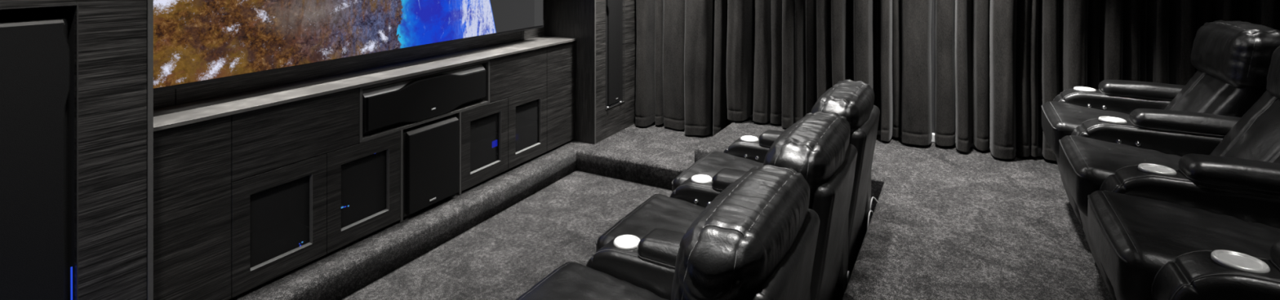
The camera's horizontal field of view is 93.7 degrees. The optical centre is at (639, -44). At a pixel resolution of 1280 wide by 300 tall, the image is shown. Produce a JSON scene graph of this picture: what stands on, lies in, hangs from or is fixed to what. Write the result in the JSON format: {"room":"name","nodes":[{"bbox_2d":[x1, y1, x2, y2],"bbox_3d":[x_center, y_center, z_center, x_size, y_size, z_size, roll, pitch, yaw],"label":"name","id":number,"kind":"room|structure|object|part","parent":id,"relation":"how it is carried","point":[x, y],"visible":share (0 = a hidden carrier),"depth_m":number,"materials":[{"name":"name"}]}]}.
{"room":"home theater","nodes":[
{"label":"home theater","id":0,"kind":"room"},
{"bbox_2d":[153,0,544,109],"bbox_3d":[-2.055,0.370,3.071,0.100,2.900,6.637,0,0,28],"label":"wall","id":1,"kind":"structure","parent":0,"point":[169,98],"depth_m":3.41,"materials":[{"name":"grey wood"}]},
{"bbox_2d":[153,0,543,92],"bbox_3d":[-1.513,-0.004,3.798,0.160,1.173,2.725,0,0,28],"label":"projection screen","id":2,"kind":"object","parent":1,"relation":"attached to","point":[196,42],"visible":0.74,"depth_m":3.13,"materials":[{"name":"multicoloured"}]},
{"bbox_2d":[341,170,671,299],"bbox_3d":[0.262,1.770,1.815,5.170,0.100,6.640,0,0,28],"label":"floor","id":3,"kind":"structure","parent":0,"point":[507,254],"depth_m":3.56,"materials":[{"name":"grey carpet"}]},
{"bbox_2d":[228,146,576,299],"bbox_3d":[-2.040,1.639,2.500,0.470,0.163,5.650,0,0,28],"label":"ledge","id":4,"kind":"object","parent":3,"relation":"on","point":[336,275],"visible":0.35,"depth_m":3.43,"materials":[{"name":"grey carpet"}]},
{"bbox_2d":[0,0,153,299],"bbox_3d":[-2.246,0.237,2.062,0.518,2.635,0.750,0,0,28],"label":"column","id":5,"kind":"structure","parent":4,"relation":"on","point":[110,42],"depth_m":2.15,"materials":[{"name":"grey wood"}]},
{"bbox_2d":[0,14,70,299],"bbox_3d":[-2.164,0.817,2.018,0.319,1.205,0.284,0,0,28],"label":"tower speaker","id":6,"kind":"object","parent":5,"relation":"in","point":[35,52],"visible":1,"depth_m":1.99},
{"bbox_2d":[70,266,72,299],"bbox_3d":[-1.969,1.242,2.079,0.005,0.335,0.005,0,0,28],"label":"light strip","id":7,"kind":"object","parent":5,"relation":"attached to","point":[71,268],"visible":1,"depth_m":2.08,"materials":[{"name":"blue plastic"}]},
{"bbox_3d":[-2.072,0.237,2.384,0.517,2.635,0.018,0,0,28],"label":"panel","id":8,"kind":"part","parent":5,"relation":"part of","materials":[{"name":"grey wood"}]},
{"bbox_2d":[153,115,231,299],"bbox_3d":[-2.062,1.132,2.606,0.310,0.846,0.375,0,0,28],"label":"base cabinet","id":9,"kind":"object","parent":4,"relation":"on","point":[192,162],"visible":0.53,"depth_m":2.56,"materials":[{"name":"grey wood"}]},
{"bbox_2d":[153,35,576,132],"bbox_3d":[-1.415,0.698,3.786,0.338,0.018,3.069,0,0,28],"label":"countertop","id":10,"kind":"structure","parent":9,"relation":"on","point":[175,116],"depth_m":3.22,"materials":[{"name":"grey stone"}]},
{"bbox_2d":[231,88,399,297],"bbox_3d":[-1.753,1.132,3.175,0.311,0.846,0.913,0,0,28],"label":"media cabinet","id":11,"kind":"object","parent":4,"relation":"on","point":[304,188],"visible":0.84,"depth_m":2.99,"materials":[{"name":"grey wood"}]},
{"bbox_3d":[-1.734,1.278,2.904,0.018,0.518,0.455,0,0,28],"label":"door","id":12,"kind":"part","parent":11,"relation":"part of","materials":[{"name":"grey wood"}]},
{"bbox_3d":[-1.744,1.274,2.909,0.002,0.343,0.292,0,0,28],"label":"panel","id":13,"kind":"part","parent":11,"relation":"part of","materials":[{"name":"black glass"}]},
{"bbox_3d":[-1.690,0.863,2.987,0.018,0.301,0.644,0,0,28],"label":"panel","id":14,"kind":"part","parent":11,"relation":"part of","materials":[{"name":"grey wood"}]},
{"bbox_3d":[-1.516,1.278,3.307,0.018,0.518,0.455,0,0,28],"label":"door","id":15,"kind":"part","parent":11,"relation":"part of","materials":[{"name":"grey wood"}]},
{"bbox_3d":[-1.526,1.274,3.312,0.002,0.343,0.292,0,0,28],"label":"panel","id":16,"kind":"part","parent":11,"relation":"part of","materials":[{"name":"black glass"}]},
{"bbox_2d":[358,59,489,222],"bbox_3d":[-1.420,1.133,3.790,0.311,0.845,1.020,0,0,28],"label":"niche","id":17,"kind":"object","parent":4,"relation":"on","point":[456,113],"visible":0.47,"depth_m":3.59,"materials":[{"name":"black wood"}]},
{"bbox_2d":[362,64,485,136],"bbox_3d":[-1.399,0.871,3.781,0.280,0.254,0.945,0,0,28],"label":"speaker","id":18,"kind":"object","parent":17,"relation":"in","point":[388,106],"visible":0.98,"depth_m":3.63},
{"bbox_2d":[403,115,458,217],"bbox_3d":[-1.401,1.297,3.780,0.312,0.515,0.420,0,0,28],"label":"subwoofer","id":19,"kind":"object","parent":4,"relation":"on","point":[431,148],"visible":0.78,"depth_m":3.67,"materials":[{"name":"fabric"}]},
{"bbox_2d":[461,47,546,191],"bbox_3d":[-1.087,1.132,4.404,0.311,0.846,0.910,0,0,28],"label":"media cabinet","id":20,"kind":"object","parent":4,"relation":"on","point":[501,135],"visible":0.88,"depth_m":4.32,"materials":[{"name":"grey wood"}]},
{"bbox_3d":[-1.067,1.278,4.135,0.018,0.518,0.455,0,0,28],"label":"door","id":21,"kind":"part","parent":20,"relation":"part of","materials":[{"name":"grey wood"}]},
{"bbox_3d":[-1.077,1.274,4.140,0.002,0.343,0.292,0,0,28],"label":"panel","id":22,"kind":"part","parent":20,"relation":"part of","materials":[{"name":"black glass"}]},
{"bbox_3d":[-0.895,0.863,4.453,0.018,0.301,0.641,0,0,28],"label":"panel","id":23,"kind":"part","parent":20,"relation":"part of","materials":[{"name":"grey wood"}]},
{"bbox_3d":[-0.850,1.278,4.536,0.018,0.518,0.452,0,0,28],"label":"door","id":24,"kind":"part","parent":20,"relation":"part of","materials":[{"name":"grey wood"}]},
{"bbox_3d":[-0.859,1.274,4.541,0.002,0.343,0.289,0,0,28],"label":"panel","id":25,"kind":"part","parent":20,"relation":"part of","materials":[{"name":"black glass"}]},
{"bbox_2d":[546,41,573,151],"bbox_3d":[-0.779,1.132,4.972,0.310,0.846,0.375,0,0,28],"label":"base cabinet","id":26,"kind":"object","parent":4,"relation":"on","point":[560,58],"visible":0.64,"depth_m":4.89,"materials":[{"name":"grey wood"}]},
{"bbox_2d":[559,122,712,190],"bbox_3d":[-0.008,1.637,5.146,1.520,0.165,1.040,0,0,28],"label":"carpeted step","id":27,"kind":"structure","parent":3,"relation":"on","point":[654,155],"depth_m":4.78,"materials":[{"name":"grey carpet"}]},
{"bbox_2d":[544,0,636,144],"bbox_3d":[-0.424,0.237,5.423,0.518,2.635,0.750,0,0,28],"label":"column","id":28,"kind":"structure","parent":27,"relation":"on","point":[584,20],"depth_m":5.08,"materials":[{"name":"grey wood"}]},
{"bbox_3d":[-0.599,0.237,5.101,0.517,2.635,0.018,0,0,28],"label":"panel","id":29,"kind":"part","parent":28,"relation":"part of","materials":[{"name":"grey wood"}]},
{"bbox_2d":[605,0,622,108],"bbox_3d":[-0.354,0.760,5.343,0.333,1.088,0.274,0,0,28],"label":"tower speaker","id":30,"kind":"object","parent":28,"relation":"in","point":[613,7],"visible":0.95,"depth_m":5.24},
{"bbox_3d":[-0.209,0.237,5.306,0.018,2.635,0.714,0,0,28],"label":"panel","id":31,"kind":"part","parent":28,"relation":"part of","materials":[{"name":"grey wood"}]},
{"bbox_2d":[514,164,819,299],"bbox_3d":[0.004,1.183,1.852,0.985,1.074,0.933,0,0,28],"label":"recliner","id":32,"kind":"object","parent":3,"relation":"on","point":[757,239],"visible":1,"depth_m":1.64,"materials":[{"name":"black leather"}]},
{"bbox_2d":[515,262,668,299],"bbox_3d":[-0.106,1.284,1.912,0.728,0.272,0.572,0,0,28],"label":"seat cushion","id":33,"kind":"object","parent":32,"relation":"on","point":[572,281],"depth_m":2.13,"materials":[{"name":"black leather"}]},
{"bbox_3d":[0.181,1.400,2.177,0.842,0.608,0.187,0,0,28],"label":"armrest","id":34,"kind":"part","parent":32,"relation":"part of","materials":[{"name":"black leather"}]},
{"bbox_2d":[595,111,857,299],"bbox_3d":[0.392,1.183,2.565,0.990,1.074,0.796,0,0,28],"label":"recliner","id":35,"kind":"object","parent":3,"relation":"on","point":[817,147],"visible":0.48,"depth_m":2.31,"materials":[{"name":"black leather"}]},
{"bbox_2d":[595,194,705,252],"bbox_3d":[0.246,1.285,2.562,0.728,0.273,0.572,0,0,28],"label":"seat cushion","id":36,"kind":"object","parent":35,"relation":"on","point":[675,212],"depth_m":2.66,"materials":[{"name":"black leather"}]},
{"bbox_3d":[0.533,1.399,2.828,0.842,0.607,0.187,0,0,28],"label":"armrest","id":37,"kind":"part","parent":35,"relation":"part of","materials":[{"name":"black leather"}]},
{"bbox_2d":[671,80,879,277],"bbox_3d":[0.745,1.182,3.215,0.992,1.075,0.799,0,0,28],"label":"recliner","id":38,"kind":"object","parent":3,"relation":"on","point":[852,100],"visible":0.37,"depth_m":2.98,"materials":[{"name":"black leather"}]},
{"bbox_2d":[671,151,763,192],"bbox_3d":[0.599,1.286,3.213,0.728,0.271,0.572,0,0,28],"label":"seat cushion","id":39,"kind":"object","parent":38,"relation":"on","point":[713,162],"depth_m":3.36,"materials":[{"name":"black leather"}]},
{"bbox_3d":[0.886,1.400,3.478,0.841,0.608,0.186,0,0,28],"label":"armrest","id":40,"kind":"part","parent":38,"relation":"part of","materials":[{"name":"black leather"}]},
{"bbox_2d":[845,271,849,288],"bbox_3d":[0.910,1.549,2.635,0.014,0.330,0.107,0,0,28],"label":"cable","id":41,"kind":"object","parent":3,"relation":"on","point":[848,272],"visible":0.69,"depth_m":2.62,"materials":[{"name":"plastic"}]},
{"bbox_2d":[866,210,873,229],"bbox_3d":[1.238,1.542,3.230,0.015,0.345,0.188,0,0,28],"label":"cable","id":42,"kind":"object","parent":3,"relation":"on","point":[870,211],"visible":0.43,"depth_m":3.19,"materials":[{"name":"white plastic"}]},
{"bbox_2d":[869,196,878,222],"bbox_3d":[1.284,1.522,3.313,0.019,0.384,0.162,0,0,40],"label":"cable","id":43,"kind":"object","parent":3,"relation":"on","point":[874,198],"visible":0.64,"depth_m":3.29,"materials":[{"name":"white plastic"}]},
{"bbox_2d":[694,118,1113,299],"bbox_3d":[0.917,1.555,1.460,3.680,0.330,6.640,0,0,28],"label":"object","id":44,"kind":"structure","parent":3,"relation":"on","point":[948,223],"depth_m":3.06,"materials":[{"name":"grey carpet"}]},
{"bbox_2d":[1041,20,1279,224],"bbox_3d":[2.649,0.853,3.069,0.981,1.074,0.789,0,0,28],"label":"recliner","id":45,"kind":"object","parent":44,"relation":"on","point":[1232,60],"visible":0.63,"depth_m":2.96,"materials":[{"name":"black leather"}]},
{"bbox_2d":[1041,101,1129,159],"bbox_3d":[2.505,0.954,3.067,0.728,0.271,0.572,0,0,28],"label":"seat cushion","id":46,"kind":"object","parent":45,"relation":"on","point":[1060,119],"depth_m":3.17,"materials":[{"name":"black leather"}]},
{"bbox_3d":[2.791,1.070,3.332,0.844,0.608,0.186,0,0,28],"label":"armrest","id":47,"kind":"part","parent":45,"relation":"part of","materials":[{"name":"black leather"}]},
{"bbox_3d":[2.786,0.740,2.914,0.441,0.491,0.569,0,0,28],"label":"backrest","id":48,"kind":"part","parent":45,"relation":"part of","materials":[{"name":"black leather"}]},
{"bbox_2d":[1058,45,1279,299],"bbox_3d":[2.296,0.852,2.418,0.983,1.075,0.791,0,0,28],"label":"recliner","id":49,"kind":"object","parent":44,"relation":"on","point":[1100,147],"visible":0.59,"depth_m":2.53,"materials":[{"name":"black leather"}]},
{"bbox_2d":[1059,135,1182,217],"bbox_3d":[2.152,0.955,2.416,0.728,0.274,0.572,0,0,28],"label":"seat cushion","id":50,"kind":"object","parent":49,"relation":"on","point":[1086,162],"depth_m":2.51,"materials":[{"name":"black leather"}]},
{"bbox_3d":[2.439,1.070,2.682,0.840,0.608,0.186,0,0,28],"label":"armrest","id":51,"kind":"part","parent":49,"relation":"part of","materials":[{"name":"black leather"}]},
{"bbox_3d":[2.433,0.740,2.264,0.442,0.491,0.570,0,0,28],"label":"backrest","id":52,"kind":"part","parent":49,"relation":"part of","materials":[{"name":"black leather"}]},
{"bbox_2d":[1087,153,1279,299],"bbox_3d":[1.909,0.852,1.706,0.979,1.076,0.927,0,0,28],"label":"recliner","id":53,"kind":"object","parent":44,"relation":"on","point":[1208,228],"visible":1,"depth_m":1.85,"materials":[{"name":"black leather"}]},
{"bbox_3d":[2.086,1.070,2.032,0.842,0.607,0.186,0,0,28],"label":"armrest","id":54,"kind":"part","parent":53,"relation":"part of","materials":[{"name":"black leather"}]},
{"bbox_3d":[1.733,1.070,1.380,0.841,0.608,0.186,0,0,28],"label":"armrest","id":55,"kind":"part","parent":53,"relation":"part of","materials":[{"name":"black leather"}]},
{"bbox_2d":[654,0,1042,146],"bbox_3d":[1.868,0.370,4.777,5.170,2.900,0.100,0,0,28],"label":"wall","id":56,"kind":"structure","parent":0,"point":[933,21],"depth_m":4.22,"materials":[{"name":"paint"}]},
{"bbox_2d":[748,113,1043,156],"bbox_3d":[2.493,1.360,4.356,3.670,0.060,0.045,0,0,28],"label":"baseboard","id":57,"kind":"structure","parent":56,"relation":"attached to","point":[1040,154],"depth_m":4.42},
{"bbox_3d":[0.262,-1.130,1.815,5.370,0.100,6.840,0,0,28],"label":"ceiling","id":58,"kind":"structure","parent":0,"visible":0},
{"bbox_2d":[635,0,727,136],"bbox_3d":[0.340,0.231,5.342,0.857,2.622,0.231,0,0,28],"label":"curtain","id":59,"kind":"object","parent":58,"relation":"hanging from","point":[681,53],"visible":1,"depth_m":5.34,"materials":[{"name":"black fabric"}]},
{"bbox_2d":[726,0,932,146],"bbox_3d":[1.444,0.149,4.759,1.582,2.458,0.217,0,0,28],"label":"curtain","id":60,"kind":"object","parent":58,"relation":"hanging from","point":[783,55],"visible":0.78,"depth_m":4.71,"materials":[{"name":"black fabric"}]},
{"bbox_2d":[934,0,1038,159],"bbox_3d":[2.429,0.148,4.217,0.648,2.455,0.228,0,0,28],"label":"curtain","id":61,"kind":"object","parent":58,"relation":"hanging from","point":[986,86],"visible":1,"depth_m":4.21,"materials":[{"name":"black fabric"}]},
{"bbox_2d":[1040,0,1279,161],"bbox_3d":[3.274,0.149,3.766,1.256,2.458,0.209,0,0,28],"label":"curtain","id":62,"kind":"object","parent":58,"relation":"hanging from","point":[1085,43],"visible":0.29,"depth_m":3.83,"materials":[{"name":"black fabric"}]}
]}

